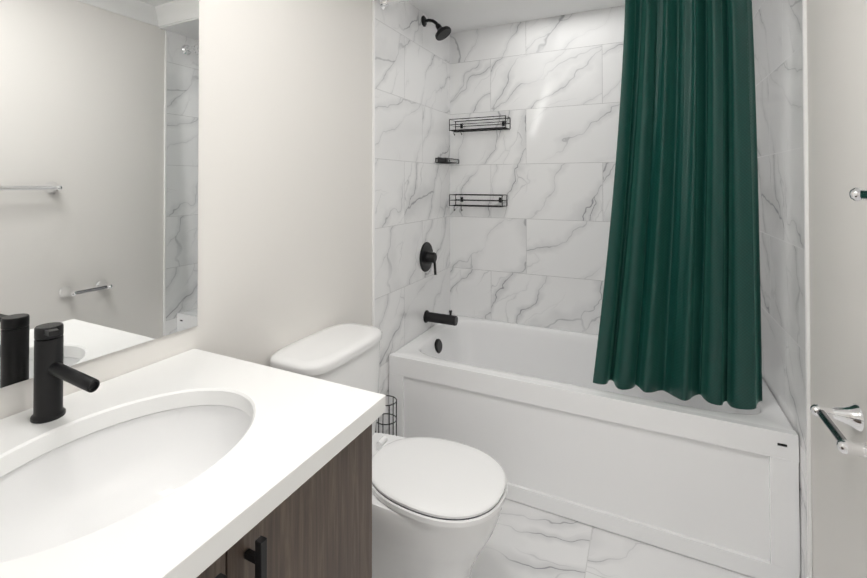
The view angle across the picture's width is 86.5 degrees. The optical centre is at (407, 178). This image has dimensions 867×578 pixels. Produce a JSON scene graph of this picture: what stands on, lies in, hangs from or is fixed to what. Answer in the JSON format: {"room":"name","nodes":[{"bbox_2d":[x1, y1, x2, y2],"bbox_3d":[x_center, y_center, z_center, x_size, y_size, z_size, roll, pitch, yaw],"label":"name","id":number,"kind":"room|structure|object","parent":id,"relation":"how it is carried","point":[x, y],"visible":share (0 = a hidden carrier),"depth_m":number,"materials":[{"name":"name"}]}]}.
{"room":"bathroom","nodes":[
{"label":"bathroom","id":0,"kind":"room"},
{"bbox_2d":[0,0,371,419],"bbox_3d":[-0.640,0.152,1.234,0.100,2.335,3.922,0,-1,27],"label":"wall","id":1,"kind":"structure","parent":0,"point":[285,177],"depth_m":1.52,"materials":[{"name":"white paint"}]},
{"bbox_2d":[0,0,198,387],"bbox_3d":[-0.792,-0.125,0.828,0.006,1.040,0.955,0,-1,27],"label":"mirror","id":2,"kind":"object","parent":1,"relation":"attached to","point":[99,101],"visible":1,"depth_m":1.02,"materials":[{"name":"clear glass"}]},
{"bbox_2d":[372,0,374,326],"bbox_3d":[-0.153,0.209,2.055,0.010,2.240,0.012,0,-1,27],"label":"trim","id":3,"kind":"structure","parent":1,"relation":"attached to","point":[373,163],"depth_m":2.05,"materials":[{"name":"white paint"}]},
{"bbox_2d":[379,0,409,9],"bbox_3d":[0.578,-0.821,1.830,1.516,0.079,0.064,0,-1,23],"label":"curtain rod","id":4,"kind":"object","parent":1,"relation":"attached to","point":[383,4],"visible":1,"depth_m":2.10,"materials":[{"name":"silver metal"}]},
{"bbox_2d":[593,0,761,409],"bbox_3d":[0.980,0.024,1.708,0.554,1.598,0.176,0,-1,27],"label":"shower curtain","id":5,"kind":"object","parent":4,"relation":"hanging from","point":[680,318],"visible":1,"depth_m":1.69,"materials":[{"name":"green fabric"}]},
{"bbox_2d":[375,0,449,433],"bbox_3d":[0.054,0.213,2.458,0.008,2.240,0.894,0,-1,27],"label":"tile","id":6,"kind":"structure","parent":1,"relation":"attached to","point":[412,118],"depth_m":2.35,"materials":[{"name":"tile"}]},
{"bbox_2d":[420,242,436,274],"bbox_3d":[0.127,0.441,2.522,0.061,0.178,0.164,0,-1,27],"label":"shower valve","id":7,"kind":"object","parent":6,"relation":"attached to","point":[428,256],"visible":1,"depth_m":2.51,"materials":[{"name":"black metal"}]},
{"bbox_2d":[421,15,450,40],"bbox_3d":[0.157,-0.818,2.487,0.159,0.147,0.094,0,-1,27],"label":"shower head","id":8,"kind":"object","parent":6,"relation":"attached to","point":[443,33],"visible":1,"depth_m":2.47},
{"bbox_2d":[423,310,457,325],"bbox_3d":[0.179,0.754,2.491,0.178,0.084,0.068,0,-1,27],"label":"tub spout","id":9,"kind":"object","parent":6,"relation":"attached to","point":[446,319],"visible":1,"depth_m":2.47,"materials":[{"name":"black metal"}]},
{"bbox_2d":[435,157,458,163],"bbox_3d":[0.236,-0.104,2.737,0.065,0.034,0.218,0,-1,27],"label":"soap shelf","id":10,"kind":"object","parent":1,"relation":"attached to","point":[443,160],"visible":1,"depth_m":2.73,"materials":[{"name":"black metal"}]},
{"bbox_2d":[408,0,624,32],"bbox_3d":[0.730,-0.958,2.126,1.527,0.095,0.902,0,-1,27],"label":"ceiling","id":11,"kind":"structure","parent":0,"point":[459,15],"depth_m":2.47,"materials":[{"name":"white paint"}]},
{"bbox_2d":[471,499,753,577],"bbox_3d":[0.083,1.365,0.847,1.727,0.100,3.922,0,-1,27],"label":"floor","id":12,"kind":"structure","parent":0,"point":[525,541],"depth_m":1.62,"materials":[{"name":"tile"}]},
{"bbox_2d":[0,322,385,577],"bbox_3d":[-0.482,0.796,0.756,0.609,1.037,0.770,0,-1,27],"label":"bathroom vanity","id":13,"kind":"object","parent":12,"relation":"on","point":[195,463],"visible":1,"depth_m":0.84,"materials":[{"name":"white stone"}]},
{"bbox_2d":[375,395,396,435],"bbox_3d":[-0.095,1.146,1.998,0.096,0.360,0.096,0,-1,27],"label":"stand","id":14,"kind":"object","parent":12,"relation":"on","point":[382,424],"visible":0.38,"depth_m":1.99,"materials":[{"name":"black metal"}]},
{"bbox_2d":[270,323,506,577],"bbox_3d":[-0.050,0.942,1.472,0.726,0.761,0.450,0,-1,27],"label":"toilet","id":15,"kind":"object","parent":12,"relation":"on","point":[437,503],"visible":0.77,"depth_m":1.34,"materials":[{"name":"white ceramic"}]},
{"bbox_2d":[389,314,800,577],"bbox_3d":[0.756,1.079,2.152,1.508,0.497,0.771,0,-1,27],"label":"bathtub","id":16,"kind":"object","parent":12,"relation":"on","point":[541,418],"visible":0.9,"depth_m":1.75,"materials":[{"name":"white ceramic"}]},
{"bbox_2d":[807,0,866,577],"bbox_3d":[0.805,0.144,0.487,0.100,2.335,3.922,0,-1,27],"label":"wall","id":17,"kind":"structure","parent":0,"point":[837,85],"depth_m":1.19,"materials":[{"name":"white paint"}]},
{"bbox_2d":[752,0,807,577],"bbox_3d":[1.414,0.206,1.782,0.008,2.240,0.844,0,-1,27],"label":"tile","id":18,"kind":"structure","parent":17,"relation":"attached to","point":[777,32],"depth_m":1.63,"materials":[{"name":"tile"}]},
{"bbox_2d":[802,0,812,577],"bbox_3d":[1.217,0.202,1.403,0.010,2.240,0.012,0,-1,27],"label":"trim","id":19,"kind":"structure","parent":17,"relation":"attached to","point":[807,292],"depth_m":1.40,"materials":[{"name":"white paint"}]},
{"bbox_2d":[810,403,866,458],"bbox_3d":[0.975,0.559,1.016,0.089,0.062,0.235,0,-1,27],"label":"paper holder","id":20,"kind":"object","parent":17,"relation":"attached to","point":[852,415],"visible":1,"depth_m":1.06,"materials":[{"name":"silver metal"}]},
{"bbox_2d":[849,187,866,201],"bbox_3d":[0.767,0.029,0.616,0.084,0.062,0.672,0,-1,27],"label":"towel bar","id":21,"kind":"object","parent":17,"relation":"attached to","point":[859,194],"visible":1,"depth_m":0.89,"materials":[{"name":"silver metal"}]},
{"bbox_3d":[0.960,0.167,2.558,1.527,2.335,0.100,0,-1,27],"label":"wall","id":22,"kind":"structure","parent":0,"visible":0},
{"bbox_2d":[450,5,624,334],"bbox_3d":[0.935,0.214,2.510,1.527,2.240,0.008,0,-1,27],"label":"tile","id":23,"kind":"structure","parent":22,"relation":"attached to","point":[534,252],"depth_m":2.61,"materials":[{"name":"tile"}]},
{"bbox_2d":[449,194,506,210],"bbox_3d":[0.413,0.147,2.716,0.325,0.100,0.109,0,-1,27],"label":"basket","id":24,"kind":"object","parent":23,"relation":"attached to","point":[500,200],"visible":1,"depth_m":2.71,"materials":[{"name":"black metal"}]},
{"bbox_2d":[449,115,510,135],"bbox_3d":[0.422,-0.303,2.716,0.345,0.100,0.109,0,-1,27],"label":"basket","id":25,"kind":"object","parent":23,"relation":"attached to","point":[504,123],"visible":1,"depth_m":2.71,"materials":[{"name":"black metal"}]}
]}

